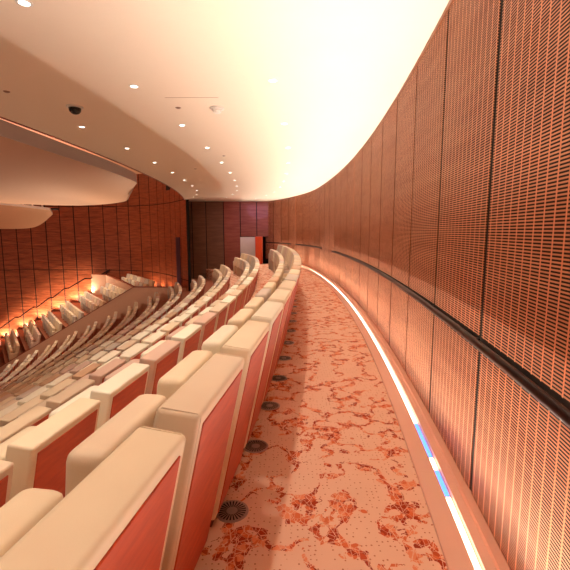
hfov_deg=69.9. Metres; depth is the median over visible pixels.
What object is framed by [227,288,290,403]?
seat
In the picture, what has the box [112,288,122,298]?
seat
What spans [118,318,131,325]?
seat
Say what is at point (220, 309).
seat
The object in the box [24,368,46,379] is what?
seat
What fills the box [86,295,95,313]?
seat
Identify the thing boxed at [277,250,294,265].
seat
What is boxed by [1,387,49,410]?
seat
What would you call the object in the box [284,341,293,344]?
floor vent
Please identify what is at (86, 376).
seat cushion
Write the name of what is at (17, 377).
seat
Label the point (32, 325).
seat
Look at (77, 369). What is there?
seat
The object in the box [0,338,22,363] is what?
floor
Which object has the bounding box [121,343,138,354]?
seat cushion
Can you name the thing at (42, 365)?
seat
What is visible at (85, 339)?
seat
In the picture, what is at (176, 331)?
seat cushion
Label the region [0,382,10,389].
seat
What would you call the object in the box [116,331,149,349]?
seat
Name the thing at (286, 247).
seat
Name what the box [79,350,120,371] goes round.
seat
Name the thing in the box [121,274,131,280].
seat
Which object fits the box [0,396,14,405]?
seat
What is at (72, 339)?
seat
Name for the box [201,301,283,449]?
seat
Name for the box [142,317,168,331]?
seat
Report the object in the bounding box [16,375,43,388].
seat
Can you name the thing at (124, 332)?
seat
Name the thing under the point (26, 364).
seat
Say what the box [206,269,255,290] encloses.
floor
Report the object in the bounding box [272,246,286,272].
seat
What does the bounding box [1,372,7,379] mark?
seat
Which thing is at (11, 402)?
seat
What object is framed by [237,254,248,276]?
seat
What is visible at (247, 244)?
screen panel
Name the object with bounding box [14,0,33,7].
recessed light
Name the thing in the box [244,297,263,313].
seat cushion
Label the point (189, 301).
seat
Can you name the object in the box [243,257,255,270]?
seat
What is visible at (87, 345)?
seat
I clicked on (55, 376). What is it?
seat
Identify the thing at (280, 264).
seat
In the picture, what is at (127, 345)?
seat
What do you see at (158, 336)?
seat
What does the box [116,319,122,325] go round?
floor
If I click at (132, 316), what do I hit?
seat
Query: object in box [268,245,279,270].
seat
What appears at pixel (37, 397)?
seat cushion
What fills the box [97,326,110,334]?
seat
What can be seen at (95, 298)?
seat
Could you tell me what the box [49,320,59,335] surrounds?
seat
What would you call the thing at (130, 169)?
trim
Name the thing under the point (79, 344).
seat
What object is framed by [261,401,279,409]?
floor vent
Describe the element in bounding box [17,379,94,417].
seat
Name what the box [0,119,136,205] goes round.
reflector
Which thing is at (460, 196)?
wall
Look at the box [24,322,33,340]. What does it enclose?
seat
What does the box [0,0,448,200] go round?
ceiling
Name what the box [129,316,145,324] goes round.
seat
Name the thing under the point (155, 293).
seat
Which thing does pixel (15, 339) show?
seat
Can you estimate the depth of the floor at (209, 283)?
19.61 m
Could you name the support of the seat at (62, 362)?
on the floor
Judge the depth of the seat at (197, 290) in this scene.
13.85 m
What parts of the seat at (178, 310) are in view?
backrest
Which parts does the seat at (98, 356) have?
backrest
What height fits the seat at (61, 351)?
0.980 m
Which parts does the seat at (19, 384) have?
backrest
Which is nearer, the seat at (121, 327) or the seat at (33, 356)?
the seat at (121, 327)
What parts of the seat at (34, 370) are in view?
backrest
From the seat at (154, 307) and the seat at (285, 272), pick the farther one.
the seat at (154, 307)
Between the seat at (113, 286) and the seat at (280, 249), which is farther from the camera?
the seat at (113, 286)
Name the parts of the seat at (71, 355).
backrest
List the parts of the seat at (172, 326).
backrest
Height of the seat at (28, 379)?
0.980 m
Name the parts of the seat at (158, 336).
backrest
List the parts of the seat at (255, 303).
backrest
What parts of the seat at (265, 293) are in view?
backrest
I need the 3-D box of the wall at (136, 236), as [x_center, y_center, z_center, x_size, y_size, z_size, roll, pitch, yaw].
[-19.223,0.102,21.515,27.448,13.200,9.683,-2,8,-15]
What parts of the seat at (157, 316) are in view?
backrest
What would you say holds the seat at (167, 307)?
on the floor at (161, 302)
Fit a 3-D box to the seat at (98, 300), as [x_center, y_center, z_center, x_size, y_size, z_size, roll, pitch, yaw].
[-10.086,1.264,21.887,0.516,0.980,0.656,-6,9,-37]
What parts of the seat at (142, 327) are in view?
backrest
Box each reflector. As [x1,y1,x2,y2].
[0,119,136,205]
[0,203,52,228]
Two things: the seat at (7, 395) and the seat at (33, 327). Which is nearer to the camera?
the seat at (7, 395)
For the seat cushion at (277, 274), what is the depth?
6.69 m
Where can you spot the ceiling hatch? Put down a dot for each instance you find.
(165, 97)
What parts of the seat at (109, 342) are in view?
backrest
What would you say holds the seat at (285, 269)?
on the floor at (335, 485)
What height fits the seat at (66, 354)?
0.980 m
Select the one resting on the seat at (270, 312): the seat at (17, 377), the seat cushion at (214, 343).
the seat cushion at (214, 343)
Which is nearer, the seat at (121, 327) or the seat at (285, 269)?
the seat at (285, 269)
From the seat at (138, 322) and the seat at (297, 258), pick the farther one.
the seat at (138, 322)
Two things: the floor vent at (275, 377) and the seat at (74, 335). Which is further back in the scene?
the seat at (74, 335)
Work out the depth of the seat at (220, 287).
11.15 m
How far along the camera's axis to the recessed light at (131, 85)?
4.38 m
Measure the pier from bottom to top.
1.520 m
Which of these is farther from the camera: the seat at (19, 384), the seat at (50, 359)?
the seat at (50, 359)
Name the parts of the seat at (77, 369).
backrest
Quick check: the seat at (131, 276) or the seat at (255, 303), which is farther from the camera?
the seat at (131, 276)
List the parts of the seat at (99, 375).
backrest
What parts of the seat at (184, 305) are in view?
backrest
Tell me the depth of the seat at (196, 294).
13.21 m
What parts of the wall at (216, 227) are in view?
tall panel, tall panel, tall panel, tall panel, overhead panel, overhead panel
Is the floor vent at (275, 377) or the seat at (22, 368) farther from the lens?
the seat at (22, 368)
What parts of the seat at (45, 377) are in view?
backrest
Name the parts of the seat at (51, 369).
backrest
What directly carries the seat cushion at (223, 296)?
on the seat at (241, 287)
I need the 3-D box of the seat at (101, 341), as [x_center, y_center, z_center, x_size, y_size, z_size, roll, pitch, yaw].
[-6.114,2.301,13.130,0.516,0.980,0.656,0,7,-4]
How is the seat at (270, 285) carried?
on the floor at (335, 485)
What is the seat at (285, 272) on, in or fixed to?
on the floor at (335, 485)
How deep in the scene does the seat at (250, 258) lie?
16.65 m
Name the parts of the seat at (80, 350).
backrest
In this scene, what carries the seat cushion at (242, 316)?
on the seat at (242, 316)
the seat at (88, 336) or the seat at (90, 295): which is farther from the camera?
the seat at (90, 295)
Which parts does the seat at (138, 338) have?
backrest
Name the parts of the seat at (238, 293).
backrest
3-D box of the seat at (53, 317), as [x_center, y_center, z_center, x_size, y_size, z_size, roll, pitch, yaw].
[-13.233,2.294,23.106,0.516,0.980,0.656,-6,9,-37]
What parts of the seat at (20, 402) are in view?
backrest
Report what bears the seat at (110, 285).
on the floor
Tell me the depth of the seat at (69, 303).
23.93 m
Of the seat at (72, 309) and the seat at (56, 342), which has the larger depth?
the seat at (72, 309)
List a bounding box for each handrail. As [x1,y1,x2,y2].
[279,243,321,248]
[332,250,569,427]
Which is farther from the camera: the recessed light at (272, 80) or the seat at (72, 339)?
the seat at (72, 339)
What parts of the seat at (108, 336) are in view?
backrest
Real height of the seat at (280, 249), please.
0.980 m
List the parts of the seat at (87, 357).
backrest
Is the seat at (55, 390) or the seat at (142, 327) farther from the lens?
the seat at (142, 327)
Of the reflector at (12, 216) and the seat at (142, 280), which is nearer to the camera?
the reflector at (12, 216)
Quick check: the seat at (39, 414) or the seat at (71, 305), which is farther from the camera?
the seat at (71, 305)
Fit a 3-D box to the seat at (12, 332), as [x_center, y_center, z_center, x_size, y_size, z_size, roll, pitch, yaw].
[-16.379,3.324,24.326,0.516,0.980,0.656,-6,9,-37]
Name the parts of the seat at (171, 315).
backrest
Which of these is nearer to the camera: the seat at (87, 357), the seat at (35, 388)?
the seat at (35, 388)
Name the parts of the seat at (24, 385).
backrest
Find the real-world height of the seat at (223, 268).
0.980 m
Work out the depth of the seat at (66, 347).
17.86 m
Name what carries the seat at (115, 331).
on the floor
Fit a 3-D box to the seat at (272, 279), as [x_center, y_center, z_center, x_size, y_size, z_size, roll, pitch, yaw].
[-0.021,0.213,6.143,0.516,0.980,0.656,0,7,3]
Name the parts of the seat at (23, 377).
backrest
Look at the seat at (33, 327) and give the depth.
23.05 m
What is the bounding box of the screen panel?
[240,237,254,255]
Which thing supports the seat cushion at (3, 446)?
on the seat at (39, 453)
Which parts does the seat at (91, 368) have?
backrest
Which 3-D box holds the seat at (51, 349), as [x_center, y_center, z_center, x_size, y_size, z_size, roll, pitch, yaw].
[-11.210,3.518,19.231,0.516,0.980,0.656,-3,8,-19]
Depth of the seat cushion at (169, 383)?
2.05 m
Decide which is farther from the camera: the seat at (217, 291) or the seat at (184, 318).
the seat at (217, 291)
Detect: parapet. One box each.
[0,286,185,373]
[91,274,133,294]
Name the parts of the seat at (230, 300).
backrest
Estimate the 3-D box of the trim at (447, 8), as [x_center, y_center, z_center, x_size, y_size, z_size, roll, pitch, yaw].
[0.604,-2.751,9.167,1.892,0.030,24.458,0,7,-3]
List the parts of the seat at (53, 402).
backrest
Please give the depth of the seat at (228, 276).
13.82 m
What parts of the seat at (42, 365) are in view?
backrest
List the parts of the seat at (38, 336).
armrest, backrest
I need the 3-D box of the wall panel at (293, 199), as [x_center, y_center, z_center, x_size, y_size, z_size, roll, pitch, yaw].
[0.383,-2.442,18.456,0.050,3.040,0.580,-2,8,-18]
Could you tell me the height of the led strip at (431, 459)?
0.008 m
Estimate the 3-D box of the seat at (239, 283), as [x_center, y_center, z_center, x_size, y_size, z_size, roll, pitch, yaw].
[-0.951,0.253,9.523,0.516,0.980,0.656,0,7,0]
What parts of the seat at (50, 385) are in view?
backrest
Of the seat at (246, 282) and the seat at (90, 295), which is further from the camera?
the seat at (90, 295)
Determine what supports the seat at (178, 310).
on the floor at (184, 294)
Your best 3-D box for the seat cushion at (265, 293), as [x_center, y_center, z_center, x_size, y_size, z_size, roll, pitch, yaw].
[-0.272,0.269,4.860,0.172,0.397,0.515,1,7,4]
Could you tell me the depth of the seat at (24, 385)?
10.49 m
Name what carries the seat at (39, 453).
on the floor at (234, 278)
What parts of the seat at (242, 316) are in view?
backrest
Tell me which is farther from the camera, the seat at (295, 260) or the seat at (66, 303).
the seat at (66, 303)
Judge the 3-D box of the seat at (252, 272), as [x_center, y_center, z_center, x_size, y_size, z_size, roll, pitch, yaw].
[-0.957,0.166,10.186,0.516,0.980,0.656,0,7,-1]
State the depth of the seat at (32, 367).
16.67 m
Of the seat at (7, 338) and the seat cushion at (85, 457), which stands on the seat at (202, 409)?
the seat cushion at (85, 457)
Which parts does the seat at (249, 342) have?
backrest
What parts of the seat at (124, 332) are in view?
backrest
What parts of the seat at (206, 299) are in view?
backrest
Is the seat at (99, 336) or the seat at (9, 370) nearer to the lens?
the seat at (99, 336)
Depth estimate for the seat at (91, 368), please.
5.94 m
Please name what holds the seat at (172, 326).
on the floor at (209, 283)
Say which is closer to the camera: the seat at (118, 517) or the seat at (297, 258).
the seat at (118, 517)
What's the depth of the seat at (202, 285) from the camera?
15.20 m
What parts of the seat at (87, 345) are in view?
backrest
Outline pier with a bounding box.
[255,236,262,263]
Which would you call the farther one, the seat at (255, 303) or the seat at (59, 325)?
the seat at (59, 325)
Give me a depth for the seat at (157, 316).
12.25 m
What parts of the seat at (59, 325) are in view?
backrest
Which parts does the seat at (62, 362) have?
backrest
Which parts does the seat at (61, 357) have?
backrest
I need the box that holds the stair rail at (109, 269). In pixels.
[0,269,109,328]
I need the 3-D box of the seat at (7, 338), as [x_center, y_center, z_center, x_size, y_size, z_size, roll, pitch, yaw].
[-15.976,3.394,23.793,0.516,0.980,0.656,-6,9,-37]
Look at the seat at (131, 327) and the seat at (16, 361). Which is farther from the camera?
the seat at (16, 361)
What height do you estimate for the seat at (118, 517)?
0.983 m
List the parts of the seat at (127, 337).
backrest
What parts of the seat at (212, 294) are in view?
backrest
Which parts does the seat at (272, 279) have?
backrest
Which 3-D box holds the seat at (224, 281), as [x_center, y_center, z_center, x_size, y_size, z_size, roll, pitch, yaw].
[-2.048,0.357,12.573,0.516,0.980,0.656,0,7,-3]
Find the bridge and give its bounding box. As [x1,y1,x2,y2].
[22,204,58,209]
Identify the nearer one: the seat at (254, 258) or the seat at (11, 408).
the seat at (11, 408)
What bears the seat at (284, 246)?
on the floor at (335, 485)
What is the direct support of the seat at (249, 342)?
on the floor at (335, 485)
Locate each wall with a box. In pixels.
[0,174,190,337]
[189,201,267,277]
[263,0,569,569]
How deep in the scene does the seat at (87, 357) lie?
9.69 m
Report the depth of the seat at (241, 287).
7.42 m
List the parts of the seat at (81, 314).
backrest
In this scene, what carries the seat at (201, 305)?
on the floor at (209, 283)
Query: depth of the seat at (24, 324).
24.60 m
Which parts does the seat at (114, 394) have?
backrest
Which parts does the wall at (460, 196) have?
panel, panel, panel, panel, panel, panel, panel, panel, panel, panel, panel, panel, panel, tall panel, tall panel, tall panel, panel, panel, panel, panel, panel, panel, panel, panel, panel, panel, panel, panel, panel, panel, panel, panel, panel, panel, panel, panel, panel, panel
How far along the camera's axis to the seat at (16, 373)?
17.39 m
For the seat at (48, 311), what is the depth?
24.61 m
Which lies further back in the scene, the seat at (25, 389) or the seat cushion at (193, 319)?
the seat at (25, 389)
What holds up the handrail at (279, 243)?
attached to the wall at (460, 196)
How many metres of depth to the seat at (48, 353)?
18.55 m
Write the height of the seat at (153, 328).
0.980 m
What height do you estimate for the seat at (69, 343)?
0.980 m
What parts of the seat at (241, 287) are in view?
backrest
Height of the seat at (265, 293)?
0.980 m
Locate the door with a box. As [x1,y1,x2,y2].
[176,237,181,284]
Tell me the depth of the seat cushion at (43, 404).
3.97 m
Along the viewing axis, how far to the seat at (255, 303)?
4.04 m
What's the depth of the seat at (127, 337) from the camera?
9.62 m
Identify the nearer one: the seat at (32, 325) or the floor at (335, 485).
the floor at (335, 485)
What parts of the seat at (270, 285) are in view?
backrest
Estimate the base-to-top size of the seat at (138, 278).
0.980 m
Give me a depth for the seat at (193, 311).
7.84 m
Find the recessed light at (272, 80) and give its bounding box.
[267,78,277,82]
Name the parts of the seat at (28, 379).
backrest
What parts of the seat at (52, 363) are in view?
backrest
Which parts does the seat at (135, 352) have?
backrest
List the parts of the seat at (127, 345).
backrest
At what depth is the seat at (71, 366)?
9.03 m
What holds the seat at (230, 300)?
on the floor at (234, 278)
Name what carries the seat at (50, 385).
on the floor at (161, 302)
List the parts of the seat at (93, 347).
backrest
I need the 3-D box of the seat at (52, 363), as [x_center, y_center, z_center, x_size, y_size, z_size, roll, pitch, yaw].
[-8.189,3.205,13.931,0.516,0.980,0.656,-1,7,-5]
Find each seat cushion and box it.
[0,426,35,460]
[0,488,62,557]
[17,396,52,417]
[18,392,43,407]
[48,386,96,417]
[63,374,89,389]
[65,394,165,495]
[96,357,118,369]
[104,359,139,381]
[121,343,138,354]
[140,340,165,357]
[141,333,154,342]
[157,350,212,400]
[166,326,186,339]
[185,315,201,325]
[199,307,212,314]
[201,325,237,354]
[210,300,221,306]
[218,294,228,299]
[227,309,253,329]
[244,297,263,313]
[255,288,270,302]
[263,282,275,294]
[268,277,279,290]
[272,272,281,285]
[275,269,282,280]
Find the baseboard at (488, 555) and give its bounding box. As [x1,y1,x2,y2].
[301,265,509,569]
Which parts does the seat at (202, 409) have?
backrest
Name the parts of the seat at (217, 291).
backrest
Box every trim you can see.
[0,117,183,198]
[268,0,452,201]
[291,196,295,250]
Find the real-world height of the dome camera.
0.096 m
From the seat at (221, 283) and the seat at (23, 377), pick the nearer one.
the seat at (221, 283)
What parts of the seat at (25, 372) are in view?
backrest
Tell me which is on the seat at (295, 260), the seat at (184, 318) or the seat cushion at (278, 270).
the seat cushion at (278, 270)
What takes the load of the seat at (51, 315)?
on the floor at (38, 323)
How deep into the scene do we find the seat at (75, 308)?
22.38 m
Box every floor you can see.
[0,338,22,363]
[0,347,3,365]
[17,329,41,352]
[34,320,48,340]
[51,311,68,328]
[72,303,87,316]
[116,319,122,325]
[136,310,144,318]
[157,300,167,310]
[180,291,190,301]
[191,278,212,295]
[194,264,447,569]
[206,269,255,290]
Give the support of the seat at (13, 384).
on the floor
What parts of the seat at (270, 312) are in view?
backrest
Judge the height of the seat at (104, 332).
0.980 m
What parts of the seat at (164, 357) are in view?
backrest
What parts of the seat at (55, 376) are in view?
backrest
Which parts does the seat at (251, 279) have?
backrest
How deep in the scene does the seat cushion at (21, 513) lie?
1.03 m
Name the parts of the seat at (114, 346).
backrest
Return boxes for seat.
[0,368,12,376]
[0,376,12,382]
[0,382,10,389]
[0,383,17,390]
[0,383,22,394]
[0,394,12,401]
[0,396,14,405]
[0,398,43,426]
[0,398,100,499]
[0,400,18,410]
[0,405,19,416]
[0,406,51,443]
[0,426,185,569]
[0,460,13,507]
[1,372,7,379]
[1,376,20,386]
[1,384,29,397]
[1,385,35,401]
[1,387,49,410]
[3,363,15,371]
[3,371,19,380]
[3,386,41,404]
[5,331,14,349]
[6,334,15,347]
[6,336,16,352]
[6,360,18,368]
[7,338,17,357]
[7,376,28,386]
[8,341,18,360]
[9,343,19,359]
[9,366,24,375]
[11,370,29,379]
[13,375,35,386]
[15,362,29,370]
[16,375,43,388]
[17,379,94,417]
[18,369,37,379]
[18,379,76,407]
[19,358,32,366]
[19,365,35,374]
[21,375,51,389]
[23,320,32,337]
[23,354,35,362]
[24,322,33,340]
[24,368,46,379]
[25,324,34,341]
[26,326,35,345]
[26,350,37,360]
[26,360,41,369]
[27,328,37,348]
[27,364,46,373]
[27,374,61,390]
[28,330,39,347]
[30,333,40,347]
[31,367,55,379]
[32,356,46,364]
[32,373,72,392]
[35,362,55,372]
[36,358,53,367]
[37,351,50,359]
[38,366,65,379]
[41,310,50,328]
[41,347,53,355]
[43,312,52,330]
[43,353,59,362]
[44,314,54,332]
[44,344,55,353]
[44,360,66,371]
[45,356,64,366]
[46,316,56,335]
[46,341,57,351]
[47,318,57,336]
[47,364,77,378]
[48,363,149,429]
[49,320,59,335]
[49,349,64,357]
[51,322,61,334]
[52,363,101,387]
[53,358,78,370]
[54,345,68,353]
[54,351,71,360]
[54,361,91,379]
[55,354,75,364]
[59,341,71,348]
[60,301,68,318]
[61,346,78,355]
[62,302,71,320]
[62,337,74,346]
[62,355,91,369]
[63,358,125,389]
[64,304,73,322]
[64,348,84,358]
[65,334,76,343]
[65,351,88,362]
[65,353,244,569]
[66,306,75,324]
[68,307,77,323]
[68,342,83,350]
[70,309,80,321]
[72,311,83,322]
[73,337,87,345]
[73,343,91,352]
[74,351,107,367]
[76,345,97,355]
[77,334,90,341]
[77,347,103,360]
[78,291,88,308]
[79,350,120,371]
[80,338,97,347]
[81,293,90,310]
[81,330,93,338]
[83,294,92,312]
[83,327,95,336]
[85,339,105,350]
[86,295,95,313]
[87,334,103,342]
[88,297,99,311]
[89,340,113,352]
[90,343,120,357]
[91,299,101,310]
[92,330,107,338]
[93,334,112,344]
[94,300,105,309]
[96,343,148,369]
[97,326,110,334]
[99,334,121,346]
[100,283,109,300]
[100,323,113,330]
[100,340,136,358]
[101,329,118,338]
[103,284,111,302]
[103,320,115,328]
[104,335,131,349]
[104,340,180,394]
[106,285,114,300]
[107,325,123,334]
[108,329,129,340]
[109,286,119,299]
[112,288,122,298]
[113,321,128,329]
[116,324,135,334]
[116,329,140,342]
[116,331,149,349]
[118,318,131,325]
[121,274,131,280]
[121,315,134,322]
[121,331,165,354]
[123,320,141,329]
[125,274,133,282]
[126,323,148,334]
[127,302,137,313]
[128,275,138,283]
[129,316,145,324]
[131,276,142,285]
[131,324,160,339]
[134,318,155,329]
[135,278,145,285]
[135,312,150,320]
[139,279,149,285]
[139,309,153,316]
[140,324,201,363]
[141,322,179,342]
[142,306,155,313]
[142,313,161,323]
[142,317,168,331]
[143,280,154,285]
[145,303,157,310]
[147,292,157,305]
[148,309,165,318]
[152,312,176,324]
[153,305,170,314]
[156,314,190,331]
[157,320,269,526]
[158,302,173,310]
[160,307,182,318]
[162,299,176,307]
[165,296,178,304]
[166,312,216,349]
[167,282,178,299]
[167,303,187,313]
[168,307,198,323]
[169,284,179,295]
[170,285,180,296]
[173,299,191,308]
[178,295,195,304]
[179,301,205,315]
[182,292,198,301]
[185,289,200,299]
[185,303,227,332]
[187,296,211,309]
[188,287,202,297]
[190,275,202,290]
[191,284,204,295]
[192,277,203,289]
[194,292,215,303]
[199,288,219,300]
[199,295,235,324]
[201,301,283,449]
[204,285,222,297]
[207,282,225,295]
[210,289,242,316]
[211,280,227,293]
[212,265,224,284]
[213,277,228,291]
[215,266,226,280]
[215,275,229,291]
[217,267,228,278]
[218,284,246,309]
[225,280,250,308]
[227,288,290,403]
[230,277,253,302]
[233,253,243,275]
[234,274,255,300]
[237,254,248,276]
[238,271,256,294]
[239,255,251,275]
[240,269,258,292]
[242,256,254,271]
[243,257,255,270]
[244,258,257,269]
[244,280,295,373]
[255,274,298,350]
[263,269,299,333]
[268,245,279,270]
[268,265,300,290]
[271,245,283,271]
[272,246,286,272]
[272,262,300,285]
[274,246,285,270]
[275,247,289,267]
[275,259,300,282]
[276,248,291,269]
[276,249,292,266]
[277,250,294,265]
[277,251,295,267]
[277,257,300,280]
[278,255,299,276]
[279,252,297,270]
[279,254,298,273]
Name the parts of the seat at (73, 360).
backrest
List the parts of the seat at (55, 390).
backrest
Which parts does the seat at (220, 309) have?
backrest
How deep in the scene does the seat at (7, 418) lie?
4.58 m
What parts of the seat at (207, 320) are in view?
backrest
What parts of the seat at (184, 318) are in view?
backrest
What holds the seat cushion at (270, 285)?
on the seat at (270, 285)
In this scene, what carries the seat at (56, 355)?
on the floor
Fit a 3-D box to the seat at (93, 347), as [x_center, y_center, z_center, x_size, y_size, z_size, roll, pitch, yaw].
[-6.074,2.388,12.468,0.516,0.980,0.656,0,7,-3]
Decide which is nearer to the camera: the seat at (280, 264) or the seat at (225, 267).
the seat at (280, 264)
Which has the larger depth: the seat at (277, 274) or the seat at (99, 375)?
the seat at (277, 274)
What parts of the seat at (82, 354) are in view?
backrest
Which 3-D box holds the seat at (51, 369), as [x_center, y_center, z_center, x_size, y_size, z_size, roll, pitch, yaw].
[-7.054,2.970,11.876,0.516,0.980,0.656,0,7,-2]
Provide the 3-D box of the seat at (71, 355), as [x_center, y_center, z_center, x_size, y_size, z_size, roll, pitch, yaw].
[-7.126,2.796,13.200,0.516,0.980,0.656,-1,7,-4]
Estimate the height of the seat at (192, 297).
0.980 m
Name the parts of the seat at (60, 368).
backrest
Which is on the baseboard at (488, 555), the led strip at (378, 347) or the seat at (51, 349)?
the led strip at (378, 347)
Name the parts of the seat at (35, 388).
backrest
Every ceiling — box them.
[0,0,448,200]
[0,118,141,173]
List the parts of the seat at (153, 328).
backrest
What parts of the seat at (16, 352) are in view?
armrest, backrest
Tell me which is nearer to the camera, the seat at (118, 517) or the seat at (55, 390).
the seat at (118, 517)
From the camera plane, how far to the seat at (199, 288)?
14.49 m
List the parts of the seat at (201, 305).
backrest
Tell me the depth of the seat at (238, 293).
6.76 m
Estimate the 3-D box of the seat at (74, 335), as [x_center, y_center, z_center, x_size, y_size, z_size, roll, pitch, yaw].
[-10.402,2.941,19.784,0.516,0.980,0.656,-3,8,-20]
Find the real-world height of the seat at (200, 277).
0.980 m
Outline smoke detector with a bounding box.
[210,106,223,113]
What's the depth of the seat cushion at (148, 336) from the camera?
6.52 m
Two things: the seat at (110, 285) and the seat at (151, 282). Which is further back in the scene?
the seat at (110, 285)
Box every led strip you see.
[317,273,416,422]
[415,423,431,456]
[429,458,437,469]
[435,470,448,495]
[446,497,480,569]
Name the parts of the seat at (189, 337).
backrest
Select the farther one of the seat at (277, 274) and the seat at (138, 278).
the seat at (138, 278)
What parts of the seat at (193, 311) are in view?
backrest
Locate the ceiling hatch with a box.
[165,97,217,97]
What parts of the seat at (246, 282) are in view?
backrest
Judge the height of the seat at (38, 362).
0.980 m
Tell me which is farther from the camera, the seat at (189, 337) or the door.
the door
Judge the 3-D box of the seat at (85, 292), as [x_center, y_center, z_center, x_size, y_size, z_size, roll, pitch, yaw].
[-12.102,0.914,24.552,0.516,0.980,0.656,-6,9,-37]
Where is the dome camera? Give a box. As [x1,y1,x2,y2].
[66,104,83,114]
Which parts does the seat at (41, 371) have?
backrest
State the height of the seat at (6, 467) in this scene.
0.980 m
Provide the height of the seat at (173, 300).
0.980 m
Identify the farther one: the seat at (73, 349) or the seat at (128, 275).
the seat at (128, 275)
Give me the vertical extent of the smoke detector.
0.072 m
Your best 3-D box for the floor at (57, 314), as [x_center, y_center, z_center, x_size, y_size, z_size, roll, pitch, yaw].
[-12.725,2.667,24.102,0.936,1.200,7.827,-6,9,-37]
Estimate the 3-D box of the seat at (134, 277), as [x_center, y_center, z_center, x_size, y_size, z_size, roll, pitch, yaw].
[-8.726,-0.027,23.495,0.516,0.980,0.656,-6,9,-37]
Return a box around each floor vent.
[216,500,248,522]
[244,440,267,452]
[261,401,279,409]
[272,375,286,380]
[279,356,291,360]
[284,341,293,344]
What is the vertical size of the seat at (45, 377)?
0.980 m
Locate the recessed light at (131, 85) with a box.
[129,84,139,87]
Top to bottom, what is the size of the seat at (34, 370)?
0.980 m
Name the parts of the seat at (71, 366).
backrest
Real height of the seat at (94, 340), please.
0.980 m
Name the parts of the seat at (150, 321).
backrest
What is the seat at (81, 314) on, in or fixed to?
on the floor at (57, 314)
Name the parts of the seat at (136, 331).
backrest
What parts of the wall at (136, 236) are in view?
wall panel, wall panel, wall panel, wall panel, wall panel, wall panel, wall panel, wall panel, wall panel, wall panel, wall panel, wall panel, wall panel, wall panel, wall panel, wall panel, wall panel, wall panel, wall panel, wall panel, wall panel, wall panel, wall panel, wall panel, wall panel, wall panel, wall panel, wall panel, wall panel, wall panel, wall panel, wall panel, wall panel, wall panel, wall panel, wall panel, wall panel, wall panel, wall panel, wall panel, wall panel, wall panel, wall panel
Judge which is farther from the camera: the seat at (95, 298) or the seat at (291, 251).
the seat at (95, 298)
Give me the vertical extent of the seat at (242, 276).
0.980 m
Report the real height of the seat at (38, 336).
0.980 m
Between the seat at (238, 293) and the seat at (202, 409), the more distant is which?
the seat at (238, 293)
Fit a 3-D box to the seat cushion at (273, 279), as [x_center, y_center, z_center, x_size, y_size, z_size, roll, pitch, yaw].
[-0.183,0.095,6.180,0.172,0.397,0.515,0,7,3]
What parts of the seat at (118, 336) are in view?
backrest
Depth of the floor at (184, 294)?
19.46 m
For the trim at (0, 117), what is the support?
attached to the wall at (136, 236)
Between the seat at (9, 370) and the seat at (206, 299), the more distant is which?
the seat at (9, 370)
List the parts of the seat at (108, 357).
backrest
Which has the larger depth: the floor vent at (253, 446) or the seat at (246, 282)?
the seat at (246, 282)
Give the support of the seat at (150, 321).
on the floor at (161, 302)
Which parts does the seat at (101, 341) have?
backrest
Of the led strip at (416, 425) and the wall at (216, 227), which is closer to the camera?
the led strip at (416, 425)
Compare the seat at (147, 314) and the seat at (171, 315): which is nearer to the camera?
the seat at (171, 315)
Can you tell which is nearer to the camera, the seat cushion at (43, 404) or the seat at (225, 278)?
the seat cushion at (43, 404)
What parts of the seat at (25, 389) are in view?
backrest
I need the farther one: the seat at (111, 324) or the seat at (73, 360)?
the seat at (111, 324)
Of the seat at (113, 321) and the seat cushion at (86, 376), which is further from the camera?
the seat at (113, 321)
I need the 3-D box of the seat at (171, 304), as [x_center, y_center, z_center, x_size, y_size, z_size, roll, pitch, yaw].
[-4.190,1.137,14.314,0.516,0.980,0.656,-1,8,-5]
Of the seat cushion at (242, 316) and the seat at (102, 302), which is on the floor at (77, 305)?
the seat at (102, 302)
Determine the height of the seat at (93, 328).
0.980 m
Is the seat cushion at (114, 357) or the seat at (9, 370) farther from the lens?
the seat at (9, 370)
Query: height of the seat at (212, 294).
0.980 m
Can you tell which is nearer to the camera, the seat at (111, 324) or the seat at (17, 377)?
the seat at (17, 377)
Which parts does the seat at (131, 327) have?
backrest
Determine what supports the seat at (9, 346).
on the floor at (2, 340)
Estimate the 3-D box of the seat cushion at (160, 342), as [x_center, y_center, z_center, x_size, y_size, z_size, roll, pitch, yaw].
[-1.351,0.830,4.267,0.172,0.397,0.515,1,8,5]
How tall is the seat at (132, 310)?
0.980 m
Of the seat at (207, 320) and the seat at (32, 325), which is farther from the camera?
the seat at (32, 325)
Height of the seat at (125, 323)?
0.980 m
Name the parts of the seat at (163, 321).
backrest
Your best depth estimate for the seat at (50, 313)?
24.00 m
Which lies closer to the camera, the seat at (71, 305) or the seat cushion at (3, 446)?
the seat cushion at (3, 446)
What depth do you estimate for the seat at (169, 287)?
20.04 m
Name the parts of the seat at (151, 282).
backrest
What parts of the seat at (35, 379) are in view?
backrest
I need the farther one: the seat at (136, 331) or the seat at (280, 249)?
the seat at (280, 249)
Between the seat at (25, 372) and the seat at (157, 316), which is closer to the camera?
the seat at (157, 316)
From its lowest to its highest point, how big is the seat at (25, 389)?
0.980 m
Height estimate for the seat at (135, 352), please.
0.980 m
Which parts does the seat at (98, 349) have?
backrest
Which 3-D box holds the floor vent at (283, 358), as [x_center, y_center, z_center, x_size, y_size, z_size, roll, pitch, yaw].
[-0.011,0.871,4.868,0.180,0.005,0.180,0,7,0]
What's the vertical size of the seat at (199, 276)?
0.980 m
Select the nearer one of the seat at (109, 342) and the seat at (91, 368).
the seat at (91, 368)
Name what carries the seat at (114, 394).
on the floor at (234, 278)
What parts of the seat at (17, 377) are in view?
backrest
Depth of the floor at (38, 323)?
24.25 m
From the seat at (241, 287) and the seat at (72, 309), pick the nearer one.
the seat at (241, 287)
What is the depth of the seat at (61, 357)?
14.55 m

